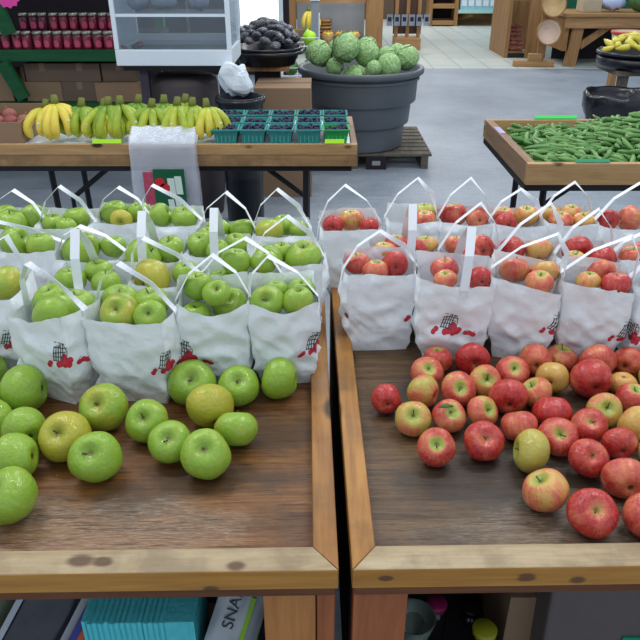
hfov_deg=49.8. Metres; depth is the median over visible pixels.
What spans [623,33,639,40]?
pepper
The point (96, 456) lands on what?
apple
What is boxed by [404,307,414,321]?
print
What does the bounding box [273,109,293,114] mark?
blueberries
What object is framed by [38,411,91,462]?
apple
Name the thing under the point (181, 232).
paper bag
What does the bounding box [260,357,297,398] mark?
apple
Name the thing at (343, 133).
box
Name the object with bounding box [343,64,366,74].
cabbage
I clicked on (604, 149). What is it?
okra pod
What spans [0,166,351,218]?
folding table
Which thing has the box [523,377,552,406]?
apple
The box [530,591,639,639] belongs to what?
storage bin
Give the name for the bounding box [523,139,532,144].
okra pod
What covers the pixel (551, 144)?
okra pod
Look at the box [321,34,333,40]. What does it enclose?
basket
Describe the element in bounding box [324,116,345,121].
blueberries
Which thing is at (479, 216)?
apple
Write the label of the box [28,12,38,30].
jam jar
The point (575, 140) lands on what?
okra pod
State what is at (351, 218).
apple
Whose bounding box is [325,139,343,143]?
price card
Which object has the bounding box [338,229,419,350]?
paper bag
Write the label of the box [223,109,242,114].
blueberries
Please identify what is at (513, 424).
apple
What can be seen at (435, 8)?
wooden shelf
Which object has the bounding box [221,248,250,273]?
apple
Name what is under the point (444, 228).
paper bag
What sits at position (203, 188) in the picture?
barrel
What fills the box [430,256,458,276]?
apple
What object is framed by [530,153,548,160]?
okra pod
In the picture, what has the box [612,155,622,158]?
okra pod
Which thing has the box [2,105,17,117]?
onion
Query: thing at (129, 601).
box
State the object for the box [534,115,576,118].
price card
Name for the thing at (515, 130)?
okra pod
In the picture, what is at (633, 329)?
print
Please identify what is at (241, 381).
apple
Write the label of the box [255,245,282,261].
apple
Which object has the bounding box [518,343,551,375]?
apple
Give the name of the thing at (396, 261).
apple
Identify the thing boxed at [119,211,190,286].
paper bag
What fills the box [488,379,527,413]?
apple
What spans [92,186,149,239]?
paper bag
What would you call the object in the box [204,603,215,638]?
cardboard box
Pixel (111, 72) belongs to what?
cardboard box
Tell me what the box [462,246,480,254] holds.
apple
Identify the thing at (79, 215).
apple
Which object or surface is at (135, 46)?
pack
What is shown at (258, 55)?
tub
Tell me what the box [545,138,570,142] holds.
okra pod
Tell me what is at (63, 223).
apple
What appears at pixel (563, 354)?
apple
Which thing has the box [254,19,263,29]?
avocado
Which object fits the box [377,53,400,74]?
cabbage
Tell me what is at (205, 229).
apple
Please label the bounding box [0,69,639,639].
floor
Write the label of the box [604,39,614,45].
pepper
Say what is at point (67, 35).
jam jar
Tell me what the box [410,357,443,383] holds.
apple
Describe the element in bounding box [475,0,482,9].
pack
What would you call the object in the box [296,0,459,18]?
wall
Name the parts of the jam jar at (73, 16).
lid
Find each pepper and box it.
[601,46,614,51]
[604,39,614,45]
[612,36,626,43]
[614,41,621,47]
[615,44,630,51]
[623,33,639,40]
[626,38,637,48]
[634,36,639,43]
[634,45,639,51]
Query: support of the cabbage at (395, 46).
in the planter pot
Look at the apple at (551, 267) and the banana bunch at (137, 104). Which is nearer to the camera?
the apple at (551, 267)
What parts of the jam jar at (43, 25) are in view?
lid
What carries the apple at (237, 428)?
on the display table at (266, 527)
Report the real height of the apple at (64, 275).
0.051 m
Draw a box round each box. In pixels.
[0,67,24,100]
[0,103,49,142]
[24,62,60,81]
[25,81,63,100]
[58,62,102,81]
[61,82,96,100]
[81,598,99,639]
[87,598,98,639]
[92,598,105,639]
[95,80,141,101]
[98,598,111,639]
[101,62,139,81]
[104,598,116,639]
[109,598,123,639]
[115,598,127,639]
[120,598,132,639]
[126,598,143,639]
[132,598,142,639]
[138,598,148,639]
[143,598,156,639]
[149,598,159,639]
[154,598,192,639]
[160,597,207,639]
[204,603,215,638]
[211,124,240,142]
[222,110,244,124]
[228,117,242,135]
[239,124,267,142]
[241,117,269,132]
[244,110,270,116]
[254,78,311,116]
[263,171,311,196]
[266,124,294,142]
[268,117,295,123]
[270,110,296,116]
[295,124,321,142]
[296,110,321,116]
[296,117,321,123]
[322,110,347,116]
[322,117,348,123]
[322,124,349,142]
[479,592,536,639]
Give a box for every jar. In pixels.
[0,32,12,48]
[11,31,22,48]
[17,12,29,30]
[21,31,33,48]
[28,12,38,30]
[32,31,43,48]
[37,12,48,30]
[42,31,53,48]
[48,12,59,30]
[52,31,63,48]
[58,12,69,30]
[62,31,73,48]
[68,12,79,30]
[72,31,82,48]
[78,12,88,30]
[81,31,93,48]
[87,12,98,30]
[92,31,103,48]
[97,12,107,30]
[102,31,113,48]
[106,12,111,30]
[423,594,446,639]
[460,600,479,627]
[469,618,496,639]
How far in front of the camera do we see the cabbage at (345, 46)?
5.03 m
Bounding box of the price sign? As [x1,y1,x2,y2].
[0,0,19,7]
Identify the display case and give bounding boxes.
[108,0,240,65]
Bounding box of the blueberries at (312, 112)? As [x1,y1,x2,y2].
[299,109,318,114]
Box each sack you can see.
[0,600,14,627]
[68,602,87,639]
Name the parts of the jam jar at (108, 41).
lid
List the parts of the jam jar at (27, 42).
lid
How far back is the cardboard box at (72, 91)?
4.95 m
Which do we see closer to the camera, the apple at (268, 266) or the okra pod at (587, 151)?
the apple at (268, 266)
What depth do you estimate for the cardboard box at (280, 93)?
4.61 m
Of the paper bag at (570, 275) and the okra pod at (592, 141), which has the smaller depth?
the paper bag at (570, 275)
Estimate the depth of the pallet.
5.56 m
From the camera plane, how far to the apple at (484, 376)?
1.29 m
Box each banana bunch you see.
[22,98,54,138]
[41,94,82,140]
[59,97,94,138]
[81,98,126,138]
[87,96,127,138]
[107,95,139,138]
[126,98,163,138]
[127,94,146,109]
[147,94,171,133]
[158,96,195,140]
[172,93,204,133]
[177,97,214,140]
[195,98,230,140]
[301,6,320,28]
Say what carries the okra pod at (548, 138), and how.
on the heap
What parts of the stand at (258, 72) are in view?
post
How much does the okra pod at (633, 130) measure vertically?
0.023 m
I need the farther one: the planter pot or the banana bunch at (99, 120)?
the planter pot
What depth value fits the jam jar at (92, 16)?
4.91 m
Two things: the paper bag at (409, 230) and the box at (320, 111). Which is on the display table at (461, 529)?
the paper bag at (409, 230)
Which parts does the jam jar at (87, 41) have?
lid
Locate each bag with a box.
[0,189,50,235]
[0,220,74,289]
[0,234,36,368]
[5,261,101,404]
[33,185,101,235]
[47,229,138,292]
[52,224,131,275]
[81,261,183,403]
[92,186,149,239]
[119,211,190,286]
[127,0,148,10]
[128,236,209,301]
[129,126,197,206]
[142,184,205,239]
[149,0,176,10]
[175,253,253,384]
[180,208,250,262]
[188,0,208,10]
[196,191,256,257]
[201,236,282,315]
[246,254,321,382]
[249,214,329,311]
[252,188,311,242]
[286,62,297,75]
[302,28,315,45]
[316,184,382,294]
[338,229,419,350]
[369,204,441,325]
[383,177,440,237]
[410,227,497,358]
[435,177,492,237]
[435,201,499,286]
[486,188,547,240]
[487,232,569,357]
[491,202,563,285]
[534,181,598,240]
[546,208,619,288]
[553,234,639,357]
[588,182,639,241]
[602,0,625,10]
[605,233,639,286]
[616,260,639,349]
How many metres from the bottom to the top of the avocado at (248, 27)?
0.057 m
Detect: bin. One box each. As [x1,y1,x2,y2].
[215,92,264,221]
[489,0,549,57]
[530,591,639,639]
[582,86,639,118]
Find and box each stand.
[123,57,239,219]
[245,66,289,83]
[512,12,553,66]
[597,65,639,86]
[606,73,615,85]
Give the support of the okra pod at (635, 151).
on the heap
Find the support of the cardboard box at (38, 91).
on the shelf at (7, 56)
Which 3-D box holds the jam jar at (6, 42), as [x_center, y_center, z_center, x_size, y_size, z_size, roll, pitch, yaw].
[-2.167,-1.933,4.761,0.070,0.115,0.071,-6,29,-12]
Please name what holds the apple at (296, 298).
in the paper bag at (294, 336)
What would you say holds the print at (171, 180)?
attached to the plastic bag at (171, 180)
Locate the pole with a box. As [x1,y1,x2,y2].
[310,0,319,39]
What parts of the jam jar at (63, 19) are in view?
lid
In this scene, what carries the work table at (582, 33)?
on the floor tiles
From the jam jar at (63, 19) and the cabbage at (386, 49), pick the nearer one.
the jam jar at (63, 19)
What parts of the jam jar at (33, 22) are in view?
lid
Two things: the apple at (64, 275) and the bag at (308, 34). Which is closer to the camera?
the apple at (64, 275)
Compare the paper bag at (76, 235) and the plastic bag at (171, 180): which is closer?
the paper bag at (76, 235)
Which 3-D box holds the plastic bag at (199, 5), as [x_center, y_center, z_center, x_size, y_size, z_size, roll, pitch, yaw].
[-0.720,-1.889,4.093,0.121,0.108,0.100,0,28,0]
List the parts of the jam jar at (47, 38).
lid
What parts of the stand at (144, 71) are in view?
leg, leg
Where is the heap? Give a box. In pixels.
[507,121,639,161]
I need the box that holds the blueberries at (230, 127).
[217,124,236,129]
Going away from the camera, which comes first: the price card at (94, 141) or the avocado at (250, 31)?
the price card at (94, 141)
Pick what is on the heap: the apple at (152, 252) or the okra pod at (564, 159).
the okra pod at (564, 159)
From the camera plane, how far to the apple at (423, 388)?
1.25 m
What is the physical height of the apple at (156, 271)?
0.080 m
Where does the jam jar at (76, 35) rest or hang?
on the shelf at (7, 56)
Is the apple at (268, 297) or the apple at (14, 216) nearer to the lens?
the apple at (268, 297)
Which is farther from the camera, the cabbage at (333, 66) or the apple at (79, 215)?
the cabbage at (333, 66)
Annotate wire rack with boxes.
[279,13,319,77]
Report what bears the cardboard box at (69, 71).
on the cardboard box at (72, 91)
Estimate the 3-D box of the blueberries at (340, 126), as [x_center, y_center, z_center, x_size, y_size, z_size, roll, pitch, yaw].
[0.066,-0.800,2.917,0.097,0.051,0.094,-2,28,-3]
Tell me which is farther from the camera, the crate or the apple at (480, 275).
the crate
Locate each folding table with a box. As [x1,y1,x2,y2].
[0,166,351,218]
[483,138,639,207]
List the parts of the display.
post, post, panel, post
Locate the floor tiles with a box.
[296,19,598,68]
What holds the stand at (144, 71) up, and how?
on the floor
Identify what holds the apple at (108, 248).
in the paper bag at (58, 264)
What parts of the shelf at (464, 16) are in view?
panel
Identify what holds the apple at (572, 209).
in the paper bag at (590, 231)
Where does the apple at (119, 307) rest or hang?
in the paper bag at (139, 359)
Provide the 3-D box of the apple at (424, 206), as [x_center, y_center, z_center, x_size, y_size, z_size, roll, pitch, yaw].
[0.261,-0.272,1.726,0.058,0.047,0.058,2,28,3]
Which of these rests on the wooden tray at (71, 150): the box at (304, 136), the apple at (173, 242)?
the box at (304, 136)
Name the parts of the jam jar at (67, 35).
lid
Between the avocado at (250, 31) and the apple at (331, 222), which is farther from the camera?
the avocado at (250, 31)
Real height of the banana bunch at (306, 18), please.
0.347 m
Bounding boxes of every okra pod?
[509,136,529,142]
[510,123,521,128]
[510,129,529,132]
[519,131,534,135]
[522,143,541,150]
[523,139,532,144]
[524,131,528,138]
[527,145,550,148]
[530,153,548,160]
[532,148,558,151]
[532,150,549,154]
[534,123,547,129]
[536,141,556,143]
[540,132,554,136]
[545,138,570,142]
[546,135,557,143]
[546,149,562,154]
[547,156,562,161]
[550,143,568,147]
[551,136,569,138]
[554,128,570,131]
[555,154,575,161]
[558,141,574,143]
[558,157,572,161]
[559,125,570,128]
[564,147,579,155]
[570,139,588,143]
[573,143,590,147]
[573,147,585,150]
[574,153,592,158]
[575,122,588,124]
[580,136,598,139]
[581,132,594,135]
[585,149,597,153]
[586,140,601,143]
[589,148,598,156]
[590,147,610,154]
[593,131,608,135]
[594,127,612,131]
[594,134,605,139]
[596,122,614,126]
[598,137,615,143]
[600,141,613,147]
[602,117,617,121]
[602,151,611,158]
[605,132,625,140]
[607,158,623,161]
[610,128,632,134]
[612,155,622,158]
[615,138,623,145]
[617,149,629,154]
[622,118,637,122]
[622,137,633,149]
[623,128,639,132]
[624,149,639,154]
[625,134,639,137]
[627,138,639,143]
[628,113,639,118]
[630,154,635,161]
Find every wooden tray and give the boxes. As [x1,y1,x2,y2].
[0,117,356,165]
[483,119,639,184]
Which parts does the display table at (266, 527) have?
trim, rail, leg, panel, rail, leg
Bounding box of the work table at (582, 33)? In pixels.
[549,9,639,66]
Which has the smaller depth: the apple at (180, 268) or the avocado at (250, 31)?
the apple at (180, 268)
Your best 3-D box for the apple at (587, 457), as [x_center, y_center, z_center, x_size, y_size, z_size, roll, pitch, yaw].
[0.431,0.223,1.109,0.064,0.058,0.058,1,28,1]
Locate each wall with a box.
[0,0,189,81]
[188,0,289,74]
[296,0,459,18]
[566,0,631,8]
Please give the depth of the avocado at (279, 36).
4.77 m
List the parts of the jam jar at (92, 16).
lid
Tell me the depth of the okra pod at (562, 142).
2.98 m
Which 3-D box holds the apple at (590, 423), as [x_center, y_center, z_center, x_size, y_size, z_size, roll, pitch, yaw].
[0.461,0.182,1.185,0.063,0.058,0.062,-5,29,-9]
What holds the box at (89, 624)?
on the cardboard box at (211, 606)
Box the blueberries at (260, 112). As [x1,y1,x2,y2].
[247,109,268,114]
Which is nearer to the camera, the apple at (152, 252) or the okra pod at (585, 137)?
the apple at (152, 252)
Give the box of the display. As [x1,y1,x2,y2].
[392,0,422,49]
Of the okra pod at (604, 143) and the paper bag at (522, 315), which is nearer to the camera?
the paper bag at (522, 315)
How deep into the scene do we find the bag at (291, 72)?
6.25 m
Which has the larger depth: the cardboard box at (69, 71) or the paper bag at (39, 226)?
the cardboard box at (69, 71)
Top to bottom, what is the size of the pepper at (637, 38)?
0.068 m
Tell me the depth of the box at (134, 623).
1.15 m
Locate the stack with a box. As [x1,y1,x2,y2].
[320,18,331,39]
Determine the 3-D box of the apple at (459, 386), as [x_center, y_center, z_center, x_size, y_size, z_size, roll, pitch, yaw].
[0.256,0.129,1.277,0.064,0.065,0.064,-5,29,-10]
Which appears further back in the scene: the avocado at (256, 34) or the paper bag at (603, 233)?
the avocado at (256, 34)
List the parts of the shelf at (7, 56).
leg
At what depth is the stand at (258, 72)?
4.96 m
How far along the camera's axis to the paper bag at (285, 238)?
1.59 m
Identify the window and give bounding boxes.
[238,0,282,26]
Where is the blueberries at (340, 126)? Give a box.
[325,123,346,129]
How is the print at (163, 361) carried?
attached to the paper bag at (139, 359)
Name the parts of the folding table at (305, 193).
leg, leg, leg, leg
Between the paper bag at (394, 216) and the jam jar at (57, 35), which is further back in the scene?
the jam jar at (57, 35)
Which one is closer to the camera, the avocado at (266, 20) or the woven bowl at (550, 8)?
the avocado at (266, 20)
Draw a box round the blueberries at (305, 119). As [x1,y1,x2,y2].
[298,116,319,121]
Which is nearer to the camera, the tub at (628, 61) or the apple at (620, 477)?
the apple at (620, 477)
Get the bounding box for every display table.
[0,300,338,639]
[329,287,639,639]
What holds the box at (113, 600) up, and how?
on the cardboard box at (211, 606)
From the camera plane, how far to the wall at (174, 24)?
5.76 m
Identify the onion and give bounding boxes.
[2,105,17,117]
[3,112,16,121]
[17,112,26,120]
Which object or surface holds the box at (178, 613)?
on the cardboard box at (211, 606)
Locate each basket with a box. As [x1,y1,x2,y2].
[282,68,301,77]
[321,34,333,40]
[611,29,639,44]
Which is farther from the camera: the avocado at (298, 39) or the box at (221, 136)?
the avocado at (298, 39)
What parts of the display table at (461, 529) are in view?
leg, panel, rail, leg, rail, trim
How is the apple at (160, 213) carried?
in the paper bag at (181, 232)
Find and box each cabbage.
[305,40,331,66]
[326,57,343,73]
[332,31,359,62]
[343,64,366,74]
[355,39,378,66]
[358,36,377,46]
[366,60,381,74]
[377,46,394,59]
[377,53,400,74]
[390,43,402,53]
[395,44,418,70]
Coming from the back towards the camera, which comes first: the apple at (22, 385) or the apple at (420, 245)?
the apple at (420, 245)
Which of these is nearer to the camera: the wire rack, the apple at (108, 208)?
the apple at (108, 208)
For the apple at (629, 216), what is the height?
0.064 m
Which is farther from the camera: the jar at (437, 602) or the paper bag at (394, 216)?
the paper bag at (394, 216)
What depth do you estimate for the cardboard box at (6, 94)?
4.97 m
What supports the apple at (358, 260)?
in the paper bag at (376, 311)
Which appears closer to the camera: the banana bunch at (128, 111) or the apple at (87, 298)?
the apple at (87, 298)
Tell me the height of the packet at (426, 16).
0.180 m
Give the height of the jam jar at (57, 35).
0.115 m
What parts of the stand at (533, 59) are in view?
post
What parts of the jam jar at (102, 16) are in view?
lid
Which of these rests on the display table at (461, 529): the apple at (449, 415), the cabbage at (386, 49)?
the apple at (449, 415)
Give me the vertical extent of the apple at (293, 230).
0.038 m
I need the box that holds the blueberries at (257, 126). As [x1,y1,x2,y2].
[243,123,264,129]
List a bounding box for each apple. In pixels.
[0,205,16,210]
[0,209,27,228]
[0,226,28,253]
[0,266,20,299]
[0,355,8,381]
[0,364,47,409]
[0,399,11,436]
[0,407,45,444]
[0,433,38,474]
[0,466,37,524]
[21,204,46,227]
[25,233,54,252]
[32,283,65,307]
[32,294,72,321]
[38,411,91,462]
[42,213,63,228]
[54,267,86,288]
[56,218,77,228]
[62,232,99,262]
[62,289,94,312]
[63,207,89,228]
[67,431,122,482]
[78,383,128,430]
[84,259,113,281]
[91,270,121,290]
[99,292,137,324]
[100,200,126,223]
[100,236,125,257]
[101,284,136,302]
[110,209,132,224]
[125,239,161,261]
[125,399,168,442]
[127,202,149,222]
[133,300,165,324]
[134,259,170,288]
[134,287,168,311]
[147,420,190,462]
[149,203,171,226]
[157,235,183,262]
[167,359,216,405]
[171,206,197,226]
[172,260,198,282]
[180,428,231,479]
[182,271,212,300]
[183,301,210,315]
[186,384,233,427]
[187,231,209,256]
[198,227,208,232]
[202,279,230,306]
[206,219,229,233]
[206,239,229,257]
[210,269,228,275]
[211,287,246,314]
[214,410,257,445]
[218,365,259,406]
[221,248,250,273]
[225,233,247,250]
[229,219,254,236]
[250,250,277,272]
[250,284,282,313]
[255,219,283,237]
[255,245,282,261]
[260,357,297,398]
[266,280,287,294]
[273,214,291,234]
[274,242,289,261]
[283,286,313,312]
[285,240,321,265]
[288,221,307,235]
[288,278,314,296]
[322,215,343,230]
[339,210,363,230]
[344,252,369,273]
[359,217,378,229]
[362,260,387,275]
[371,383,400,413]
[373,242,394,255]
[381,251,407,275]
[384,234,407,246]
[395,401,431,436]
[405,239,426,250]
[407,374,438,407]
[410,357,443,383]
[416,235,436,251]
[417,203,435,213]
[417,210,435,223]
[417,427,455,466]
[423,346,452,371]
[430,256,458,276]
[432,399,465,432]
[433,269,457,286]
[439,203,466,224]
[441,371,475,406]
[444,236,459,252]
[455,342,490,374]
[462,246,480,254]
[464,421,504,460]
[466,206,487,225]
[467,396,497,423]
[469,266,491,287]
[469,364,500,395]
[475,234,494,257]
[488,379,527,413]
[492,206,514,220]
[495,212,516,226]
[496,356,529,382]
[498,236,524,255]
[498,257,529,281]
[501,411,537,440]
[513,428,549,472]
[514,205,538,226]
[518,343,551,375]
[522,468,569,512]
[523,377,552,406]
[525,239,552,259]
[525,270,553,291]
[530,261,559,280]
[532,397,572,423]
[535,362,568,392]
[537,417,578,456]
[542,205,559,222]
[547,343,578,370]
[548,211,573,225]
[561,204,581,215]
[561,236,593,256]
[566,488,618,539]
[568,438,609,478]
[569,250,583,256]
[569,359,612,398]
[570,407,608,441]
[573,212,594,225]
[575,271,600,287]
[578,344,616,370]
[586,393,622,427]
[587,259,616,286]
[588,245,616,261]
[597,209,618,228]
[600,272,631,292]
[600,458,639,498]
[601,427,637,458]
[610,372,637,393]
[615,346,639,376]
[615,383,639,411]
[617,246,639,260]
[617,406,639,443]
[618,205,639,229]
[622,492,639,538]
[637,442,639,457]
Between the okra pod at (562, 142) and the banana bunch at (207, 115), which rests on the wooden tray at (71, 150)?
the banana bunch at (207, 115)
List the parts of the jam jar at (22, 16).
lid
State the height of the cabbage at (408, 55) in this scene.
0.191 m
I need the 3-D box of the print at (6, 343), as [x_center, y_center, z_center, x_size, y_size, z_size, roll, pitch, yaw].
[-0.595,0.036,1.334,0.071,0.051,0.028,-19,33,-31]
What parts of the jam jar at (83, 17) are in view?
lid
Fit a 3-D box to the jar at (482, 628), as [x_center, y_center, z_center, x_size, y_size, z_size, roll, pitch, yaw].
[0.300,0.623,1.287,0.048,0.144,0.048,0,28,0]
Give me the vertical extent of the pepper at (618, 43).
0.060 m
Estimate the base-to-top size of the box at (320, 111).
0.062 m
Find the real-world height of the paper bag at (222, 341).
0.262 m
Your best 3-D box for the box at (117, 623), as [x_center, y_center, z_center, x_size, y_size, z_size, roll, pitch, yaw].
[-0.310,0.523,1.217,0.054,0.128,0.128,0,28,0]
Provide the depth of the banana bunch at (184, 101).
2.98 m
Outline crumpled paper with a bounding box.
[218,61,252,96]
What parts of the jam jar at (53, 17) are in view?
lid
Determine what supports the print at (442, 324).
attached to the paper bag at (450, 318)
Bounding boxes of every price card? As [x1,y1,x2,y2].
[92,139,120,143]
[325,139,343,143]
[494,127,505,132]
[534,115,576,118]
[575,159,609,162]
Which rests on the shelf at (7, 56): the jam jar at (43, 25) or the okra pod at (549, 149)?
the jam jar at (43, 25)
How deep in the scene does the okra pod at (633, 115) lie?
3.00 m
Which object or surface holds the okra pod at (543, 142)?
on the heap
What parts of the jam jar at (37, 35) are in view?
lid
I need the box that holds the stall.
[289,0,383,48]
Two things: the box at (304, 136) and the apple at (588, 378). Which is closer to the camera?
the apple at (588, 378)
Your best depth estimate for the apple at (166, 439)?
1.12 m
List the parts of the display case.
corner post, glass, panel, corner post, panel, panel, corner post, glass, panel, corner post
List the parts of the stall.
post, rail, panel, post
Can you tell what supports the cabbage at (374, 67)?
in the planter pot
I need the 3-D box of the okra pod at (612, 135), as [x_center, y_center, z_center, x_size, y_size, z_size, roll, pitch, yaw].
[1.253,-0.768,2.895,0.115,0.029,0.021,14,31,24]
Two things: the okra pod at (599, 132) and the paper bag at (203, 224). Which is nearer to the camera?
the paper bag at (203, 224)
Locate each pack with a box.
[131,43,140,48]
[204,596,263,639]
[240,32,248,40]
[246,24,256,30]
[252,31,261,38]
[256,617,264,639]
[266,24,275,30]
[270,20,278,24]
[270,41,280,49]
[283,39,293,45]
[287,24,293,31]
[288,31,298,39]
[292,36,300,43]
[459,0,467,9]
[467,0,474,9]
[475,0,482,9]
[482,0,489,9]
[489,0,493,9]
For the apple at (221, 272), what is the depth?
1.41 m
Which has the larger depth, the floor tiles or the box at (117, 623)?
the floor tiles
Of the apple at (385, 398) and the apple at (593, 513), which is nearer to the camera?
the apple at (593, 513)
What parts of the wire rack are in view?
post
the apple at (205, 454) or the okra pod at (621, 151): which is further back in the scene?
the okra pod at (621, 151)
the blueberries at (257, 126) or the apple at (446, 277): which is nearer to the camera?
the apple at (446, 277)
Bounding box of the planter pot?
[298,59,423,153]
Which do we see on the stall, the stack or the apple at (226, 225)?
the stack
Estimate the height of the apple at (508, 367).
0.058 m
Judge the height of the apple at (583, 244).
0.068 m
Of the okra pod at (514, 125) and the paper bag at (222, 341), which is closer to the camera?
the paper bag at (222, 341)
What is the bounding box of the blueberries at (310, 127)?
[297,123,319,129]
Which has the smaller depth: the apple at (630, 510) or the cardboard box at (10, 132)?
the apple at (630, 510)
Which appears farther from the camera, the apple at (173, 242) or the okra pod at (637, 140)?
the okra pod at (637, 140)
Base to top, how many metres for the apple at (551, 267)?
0.054 m
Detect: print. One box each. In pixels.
[1,330,12,348]
[47,342,89,367]
[142,169,186,206]
[151,349,182,374]
[180,340,213,364]
[298,331,320,357]
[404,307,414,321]
[431,313,475,336]
[539,312,559,334]
[608,324,627,340]
[627,319,639,344]
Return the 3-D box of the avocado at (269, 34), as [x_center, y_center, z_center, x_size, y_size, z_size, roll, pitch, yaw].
[-0.348,-1.977,4.783,0.095,0.062,0.064,9,30,17]
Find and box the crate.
[576,0,602,11]
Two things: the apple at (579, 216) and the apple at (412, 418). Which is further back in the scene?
the apple at (579, 216)
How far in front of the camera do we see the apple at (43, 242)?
1.51 m
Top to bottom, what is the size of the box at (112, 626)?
0.128 m
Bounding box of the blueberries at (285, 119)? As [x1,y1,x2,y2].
[271,116,293,121]
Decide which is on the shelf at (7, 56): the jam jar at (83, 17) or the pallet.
the jam jar at (83, 17)
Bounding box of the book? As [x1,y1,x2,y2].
[0,599,88,639]
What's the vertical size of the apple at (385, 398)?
0.056 m
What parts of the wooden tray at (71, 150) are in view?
rail, rail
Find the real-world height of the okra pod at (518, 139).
0.027 m
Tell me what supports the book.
on the cardboard box
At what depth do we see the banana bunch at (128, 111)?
2.88 m
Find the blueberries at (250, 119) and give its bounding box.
[246,118,265,121]
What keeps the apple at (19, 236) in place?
in the paper bag at (43, 260)
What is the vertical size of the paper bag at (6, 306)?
0.280 m
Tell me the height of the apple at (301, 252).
0.067 m
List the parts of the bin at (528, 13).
panel, panel, panel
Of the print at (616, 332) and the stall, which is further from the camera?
the stall
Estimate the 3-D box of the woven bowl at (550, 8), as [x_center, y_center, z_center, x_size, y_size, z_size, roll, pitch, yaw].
[3.337,-4.533,9.886,0.364,0.358,0.200,-1,28,-2]
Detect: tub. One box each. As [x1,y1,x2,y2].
[239,42,302,67]
[596,47,639,71]
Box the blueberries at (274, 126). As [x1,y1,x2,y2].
[269,124,292,129]
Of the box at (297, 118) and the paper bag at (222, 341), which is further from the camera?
the box at (297, 118)
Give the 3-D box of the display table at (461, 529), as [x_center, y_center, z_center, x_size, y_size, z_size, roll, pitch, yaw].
[0.588,0.430,1.606,1.110,0.825,1.105,0,28,-1]
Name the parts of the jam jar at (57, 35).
lid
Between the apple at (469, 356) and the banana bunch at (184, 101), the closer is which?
the apple at (469, 356)
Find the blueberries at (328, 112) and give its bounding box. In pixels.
[324,110,344,114]
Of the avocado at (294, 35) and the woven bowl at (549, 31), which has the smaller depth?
the avocado at (294, 35)
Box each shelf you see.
[0,4,168,107]
[120,9,224,13]
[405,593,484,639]
[426,0,458,25]
[457,8,492,23]
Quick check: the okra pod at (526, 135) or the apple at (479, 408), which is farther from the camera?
the okra pod at (526, 135)
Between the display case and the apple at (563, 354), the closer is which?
the apple at (563, 354)
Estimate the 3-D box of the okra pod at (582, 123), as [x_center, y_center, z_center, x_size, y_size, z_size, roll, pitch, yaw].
[1.221,-0.905,3.201,0.082,0.030,0.021,8,29,14]
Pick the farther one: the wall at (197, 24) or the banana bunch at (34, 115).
the wall at (197, 24)
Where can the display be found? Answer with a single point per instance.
(401, 7)
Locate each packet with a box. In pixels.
[387,14,392,25]
[394,14,399,25]
[401,14,407,25]
[409,14,414,25]
[416,14,422,25]
[423,14,429,25]
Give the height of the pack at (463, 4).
0.300 m
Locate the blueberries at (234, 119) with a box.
[229,116,240,121]
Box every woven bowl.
[537,18,561,44]
[541,0,566,17]
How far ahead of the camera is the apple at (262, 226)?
1.58 m
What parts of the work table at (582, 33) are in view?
leg, panel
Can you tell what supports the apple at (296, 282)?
in the paper bag at (294, 336)
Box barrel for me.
[151,71,225,218]
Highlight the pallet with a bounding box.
[352,126,431,169]
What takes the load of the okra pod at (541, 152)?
on the heap
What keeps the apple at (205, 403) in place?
on the display table at (266, 527)
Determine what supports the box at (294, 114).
on the wooden tray at (71, 150)
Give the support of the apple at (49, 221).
in the paper bag at (92, 213)
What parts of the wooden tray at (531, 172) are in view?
rail, rail, rail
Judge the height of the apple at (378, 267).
0.045 m
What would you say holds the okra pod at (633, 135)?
on the heap
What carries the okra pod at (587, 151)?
on the heap
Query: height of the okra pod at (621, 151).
0.029 m
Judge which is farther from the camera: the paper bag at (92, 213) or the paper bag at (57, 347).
the paper bag at (92, 213)
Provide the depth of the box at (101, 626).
1.14 m
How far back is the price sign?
4.55 m
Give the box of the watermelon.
[629,0,639,10]
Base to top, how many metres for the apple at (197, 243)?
0.052 m
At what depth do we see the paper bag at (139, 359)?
1.24 m
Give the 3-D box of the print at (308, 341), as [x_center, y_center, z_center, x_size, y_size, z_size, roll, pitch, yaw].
[-0.009,0.039,1.316,0.034,0.054,0.073,17,33,29]
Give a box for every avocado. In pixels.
[244,37,253,44]
[245,29,255,36]
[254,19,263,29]
[257,27,267,34]
[259,36,270,44]
[260,16,270,26]
[263,30,275,38]
[274,24,284,32]
[274,31,283,40]
[282,28,290,37]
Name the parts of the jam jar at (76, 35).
lid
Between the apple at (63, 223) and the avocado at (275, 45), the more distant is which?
the avocado at (275, 45)
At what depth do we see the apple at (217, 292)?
1.25 m
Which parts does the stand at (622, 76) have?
leg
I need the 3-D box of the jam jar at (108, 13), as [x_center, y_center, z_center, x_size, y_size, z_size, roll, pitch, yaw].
[-1.484,-2.132,4.927,0.070,0.115,0.071,7,29,12]
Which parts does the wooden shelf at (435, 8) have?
panel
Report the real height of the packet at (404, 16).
0.180 m
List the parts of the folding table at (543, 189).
leg, leg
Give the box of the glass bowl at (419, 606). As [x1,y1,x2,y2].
[404,598,435,639]
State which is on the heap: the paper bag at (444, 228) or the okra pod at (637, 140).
the okra pod at (637, 140)
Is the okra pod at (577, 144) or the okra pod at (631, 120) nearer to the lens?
the okra pod at (577, 144)
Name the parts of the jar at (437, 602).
lid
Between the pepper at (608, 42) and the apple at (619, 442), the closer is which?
the apple at (619, 442)
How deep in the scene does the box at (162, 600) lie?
1.14 m
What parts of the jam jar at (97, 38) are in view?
lid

